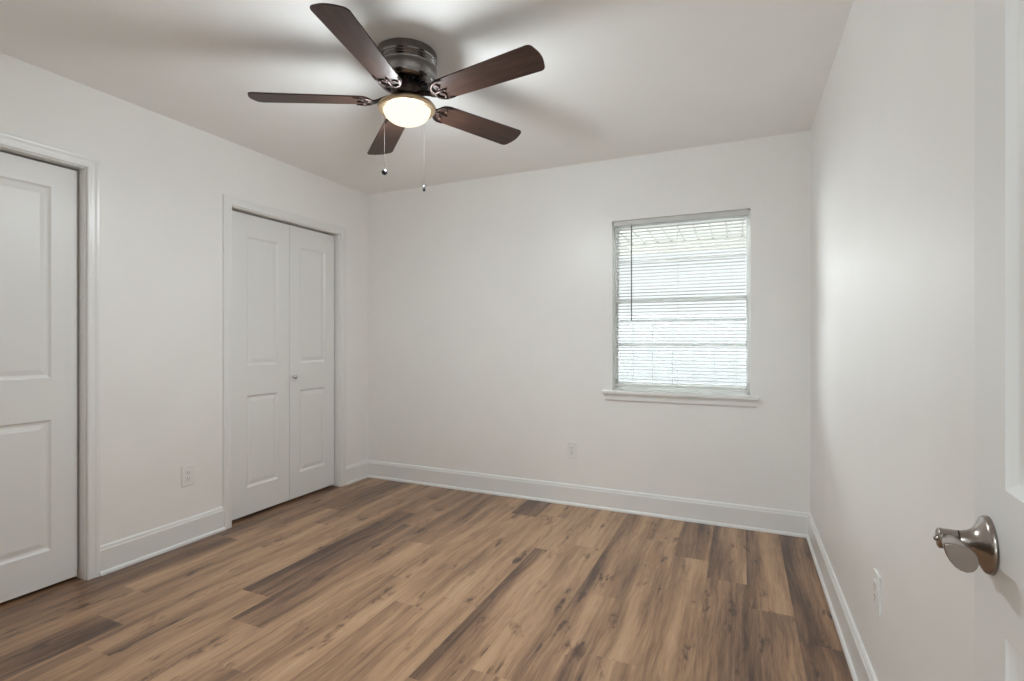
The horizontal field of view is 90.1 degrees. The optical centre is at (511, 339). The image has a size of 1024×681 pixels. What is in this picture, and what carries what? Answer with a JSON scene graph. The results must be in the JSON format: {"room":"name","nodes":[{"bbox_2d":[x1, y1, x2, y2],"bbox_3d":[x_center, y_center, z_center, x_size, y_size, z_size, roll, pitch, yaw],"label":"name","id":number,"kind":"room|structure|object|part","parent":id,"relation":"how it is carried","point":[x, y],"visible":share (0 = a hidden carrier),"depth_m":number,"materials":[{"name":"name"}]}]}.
{"room":"empty bedroom","nodes":[
{"label":"empty bedroom","id":0,"kind":"room"},
{"bbox_2d":[0,52,367,544],"bbox_3d":[-1.999,-0.032,2.898,0.120,2.440,3.635,0,0,24],"label":"wall","id":1,"kind":"structure","parent":0,"point":[164,180],"depth_m":2.87,"materials":[{"name":"paint"}]},
{"bbox_2d":[0,152,76,602],"bbox_3d":[-2.325,0.169,2.184,0.035,2.002,0.770,0,0,24],"label":"door","id":2,"kind":"structure","parent":1,"relation":"in","point":[38,200],"depth_m":2.38,"materials":[{"name":"wood"}]},
{"bbox_2d":[0,131,100,579],"bbox_3d":[-2.311,0.142,2.181,0.138,2.092,0.902,0,0,24],"label":"door frame","id":3,"kind":"structure","parent":1,"relation":"attached to","point":[88,168],"depth_m":2.53,"materials":[{"name":"wood"}]},
{"bbox_2d":[100,506,225,575],"bbox_3d":[-1.931,1.115,2.873,0.025,0.146,0.678,0,0,24],"label":"baseboard","id":4,"kind":"structure","parent":1,"relation":"attached to","point":[125,552],"depth_m":2.83,"materials":[{"name":"wood"}]},
{"bbox_2d":[182,464,193,486],"bbox_3d":[-1.891,0.795,2.981,0.010,0.120,0.072,0,0,24],"label":"wall outlet","id":5,"kind":"object","parent":1,"relation":"attached to","point":[188,470],"visible":1,"depth_m":2.98,"materials":[{"name":"plastic"}]},
{"bbox_2d":[185,469,190,481],"bbox_3d":[-1.888,0.795,2.980,0.004,0.067,0.033,0,0,24],"label":"receptacle","id":6,"kind":"object","parent":5,"relation":"attached to","point":[187,471],"depth_m":2.98,"materials":[{"name":"plastic"}]},
{"bbox_2d":[232,210,333,519],"bbox_3d":[-1.629,0.169,3.691,0.065,2.001,0.943,0,0,24],"label":"door","id":7,"kind":"structure","parent":1,"relation":"in","point":[283,274],"depth_m":3.64,"materials":[{"name":"wood"}]},
{"bbox_2d":[222,194,345,528],"bbox_3d":[-1.632,0.142,3.697,0.138,2.092,1.079,0,0,24],"label":"door frame","id":8,"kind":"structure","parent":1,"relation":"attached to","point":[229,203],"depth_m":3.53,"materials":[{"name":"wood"}]},
{"bbox_2d":[346,460,367,484],"bbox_3d":[-1.297,1.115,4.289,0.025,0.146,0.282,0,0,24],"label":"baseboard","id":9,"kind":"structure","parent":1,"relation":"attached to","point":[358,471],"depth_m":4.27,"materials":[{"name":"wood"}]},
{"bbox_2d":[0,477,852,680],"bbox_3d":[-1.298,1.188,1.099,4.071,0.001,6.145,0,0,24],"label":"floor","id":10,"kind":"structure","parent":0,"point":[367,579],"depth_m":2.30,"materials":[{"name":"wood"}]},
{"bbox_2d":[0,0,853,194],"bbox_3d":[-1.315,-1.302,1.096,4.301,0.100,6.365,0,0,24],"label":"ceiling","id":11,"kind":"structure","parent":0,"point":[619,78],"depth_m":2.34,"materials":[{"name":"paint"}]},
{"bbox_2d":[248,3,544,191],"bbox_3d":[-0.435,-0.966,2.223,1.235,0.571,1.258,0,0,24],"label":"ceiling fan","id":12,"kind":"object","parent":11,"relation":"hanging from","point":[405,68],"visible":1,"depth_m":2.14,"materials":[{"name":"brown wood"}]},
{"bbox_3d":[-0.866,-1.036,2.200,0.502,0.006,0.140,-2,11,-7],"label":"blade","id":13,"kind":"part","parent":12,"relation":"part of","materials":[{"name":"brown wood"}]},
{"bbox_3d":[-0.540,-1.052,1.852,0.140,0.006,0.502,10,1,11],"label":"blade","id":14,"kind":"part","parent":12,"relation":"part of","materials":[{"name":"brown wood"}]},
{"bbox_3d":[-0.602,-1.049,2.232,0.170,0.036,0.116,-2,11,-7],"label":"blade arm","id":15,"kind":"part","parent":12,"relation":"part of","materials":[{"name":"brown metal"}]},
{"bbox_3d":[-0.572,-0.891,2.292,0.002,0.281,0.002,0,0,-36],"label":"pull chain","id":16,"kind":"part","parent":12,"relation":"part of","materials":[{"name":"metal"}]},
{"bbox_3d":[-0.635,-1.037,2.618,0.140,0.006,0.502,-14,4,-25],"label":"blade","id":17,"kind":"part","parent":12,"relation":"part of","materials":[{"name":"brown wood"}]},
{"bbox_3d":[-0.489,-1.054,2.112,0.116,0.036,0.170,10,1,11],"label":"blade arm","id":18,"kind":"part","parent":12,"relation":"part of","materials":[{"name":"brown metal"}]},
{"bbox_3d":[-0.462,-0.977,2.249,0.206,0.063,0.206,-2,-1,24],"label":"lamp shade","id":19,"kind":"part","parent":12,"relation":"part of","materials":[{"name":"white glass"}]},
{"bbox_3d":[-0.340,-1.058,2.183,0.170,0.036,0.116,-2,-13,29],"label":"blade arm","id":20,"kind":"part","parent":12,"relation":"part of","materials":[{"name":"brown metal"}]},
{"bbox_3d":[-0.362,-1.055,2.346,0.170,0.036,0.116,-1,-13,-43],"label":"blade arm","id":21,"kind":"part","parent":12,"relation":"part of","materials":[{"name":"brown metal"}]},
{"bbox_3d":[-0.167,-1.054,2.527,0.502,0.006,0.140,-1,-13,-43],"label":"blade","id":22,"kind":"part","parent":12,"relation":"part of","materials":[{"name":"brown wood"}]},
{"bbox_3d":[-0.108,-1.063,2.054,0.502,0.006,0.140,-2,-13,29],"label":"blade","id":23,"kind":"part","parent":12,"relation":"part of","materials":[{"name":"brown wood"}]},
{"bbox_2d":[368,131,809,512],"bbox_3d":[0.294,-0.032,3.797,3.331,2.440,0.120,0,0,24],"label":"wall","id":24,"kind":"structure","parent":0,"point":[491,299],"depth_m":3.69,"materials":[{"name":"paint"}]},
{"bbox_2d":[567,441,576,458],"bbox_3d":[0.432,0.796,3.664,0.072,0.120,0.010,0,0,24],"label":"wall outlet","id":25,"kind":"object","parent":24,"relation":"attached to","point":[571,446],"visible":1,"depth_m":3.66,"materials":[{"name":"plastic"}]},
{"bbox_2d":[570,445,573,454],"bbox_3d":[0.431,0.796,3.661,0.033,0.067,0.004,0,0,24],"label":"receptacle","id":26,"kind":"object","parent":25,"relation":"attached to","point":[571,446],"depth_m":3.66,"materials":[{"name":"plastic"}]},
{"bbox_2d":[368,460,808,537],"bbox_3d":[0.264,1.115,3.731,3.331,0.146,0.025,0,0,24],"label":"baseboard","id":27,"kind":"structure","parent":24,"relation":"attached to","point":[753,518],"depth_m":3.55,"materials":[{"name":"wood"}]},
{"bbox_2d":[604,394,756,406],"bbox_3d":[1.084,0.401,3.367,0.963,0.046,0.018,0,0,24],"label":"trim","id":28,"kind":"structure","parent":24,"relation":"attached to","point":[617,397],"depth_m":3.34,"materials":[{"name":"wood"}]},
{"bbox_2d":[602,389,758,399],"bbox_3d":[1.097,0.365,3.398,0.985,0.024,0.121,0,0,24],"label":"window sill","id":29,"kind":"structure","parent":24,"relation":"attached to","point":[614,391],"depth_m":3.34,"materials":[{"name":"wood"}]},
{"bbox_2d":[614,211,749,394],"bbox_3d":[1.136,-0.233,3.469,0.873,1.175,0.070,0,0,24],"label":"window","id":30,"kind":"structure","parent":24,"relation":"in","point":[616,321],"depth_m":3.44,"materials":[{"name":"white plastic"}]},
{"bbox_2d":[614,209,748,389],"bbox_3d":[1.103,-0.245,3.395,0.855,1.148,0.039,0,0,24],"label":"window blinds","id":31,"kind":"object","parent":30,"relation":"attached to","point":[737,213],"visible":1,"depth_m":3.39,"materials":[{"name":"white plastic"}]},
{"bbox_3d":[1.104,-0.238,3.401,0.001,1.103,0.027,0,0,24],"label":"ladder cord","id":32,"kind":"part","parent":31,"relation":"part of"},
{"bbox_3d":[1.104,0.317,3.401,0.823,0.012,0.026,0,0,24],"label":"rail","id":33,"kind":"part","parent":31,"relation":"part of","materials":[{"name":"white plastic"}]},
{"bbox_3d":[1.404,-0.238,3.267,0.001,1.103,0.027,0,0,24],"label":"ladder cord","id":34,"kind":"part","parent":31,"relation":"part of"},
{"bbox_3d":[1.133,0.024,3.462,0.851,0.619,0.022,0,0,24],"label":"sash","id":35,"kind":"part","parent":30,"relation":"part of","materials":[{"name":"white plastic"}]},
{"bbox_3d":[1.143,-0.531,3.485,0.851,0.558,0.022,0,0,24],"label":"sash","id":36,"kind":"part","parent":30,"relation":"part of","materials":[{"name":"white plastic"}]},
{"bbox_2d":[810,0,974,680],"bbox_3d":[0.617,-0.032,0.296,0.120,2.440,6.245,0,0,24],"label":"wall","id":37,"kind":"structure","parent":0,"point":[892,132],"depth_m":1.34,"materials":[{"name":"paint"}]},
{"bbox_2d":[806,513,877,680],"bbox_3d":[1.084,1.115,1.517,0.025,0.146,3.395,0,0,24],"label":"baseboard","id":38,"kind":"structure","parent":37,"relation":"attached to","point":[860,667],"depth_m":2.06,"materials":[{"name":"wood"}]},
{"bbox_2d":[873,568,880,617],"bbox_3d":[1.107,0.768,1.551,0.010,0.120,0.072,0,0,24],"label":"wall outlet","id":39,"kind":"object","parent":37,"relation":"attached to","point":[876,577],"visible":1,"depth_m":1.54,"materials":[{"name":"plastic"}]},
{"bbox_2d":[874,579,876,604],"bbox_3d":[1.105,0.768,1.552,0.004,0.067,0.033,0,0,24],"label":"receptacle","id":40,"kind":"object","parent":39,"relation":"attached to","point":[875,580],"depth_m":1.54,"materials":[{"name":"plastic"}]},
{"bbox_3d":[-1.143,-0.032,0.588,3.331,2.440,0.120,0,0,24],"label":"wall","id":41,"kind":"structure","parent":0,"visible":0},
{"bbox_2d":[933,0,1023,680],"bbox_3d":[0.434,0.167,0.366,0.093,2.018,0.762,0,0,29],"label":"door","id":42,"kind":"structure","parent":41,"relation":"in","point":[993,547],"depth_m":0.61,"materials":[{"name":"wood"}]},
{"bbox_3d":[0.545,0.258,0.630,0.032,0.032,0.071,0,0,29],"label":"lever","id":43,"kind":"part","parent":42,"relation":"part of","materials":[{"name":"silver metal"}]},
{"label":"outside","id":44,"kind":"structure","parent":0,"visible":0},
{"bbox_3d":[4.014,1.278,8.965,14.000,0.100,12.355,0,0,24],"label":"ground","id":45,"kind":"structure","parent":44,"visible":0},
{"bbox_2d":[619,220,745,256],"bbox_3d":[2.108,-0.072,5.931,8.000,2.600,1.950,0,0,24],"label":"porch roof","id":46,"kind":"structure","parent":45,"relation":"on","point":[745,220],"depth_m":6.46,"materials":[{"name":"paint"}]},
{"bbox_2d":[619,314,745,384],"bbox_3d":[2.874,0.403,8.591,10.226,1.610,0.070,0,0,24],"label":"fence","id":47,"kind":"object","parent":45,"relation":"on","point":[625,361],"visible":0.14,"depth_m":8.57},
{"bbox_3d":[2.771,-0.367,8.637,10.000,0.070,0.070,0,0,24],"label":"rail","id":48,"kind":"part","parent":47,"relation":"part of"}
]}

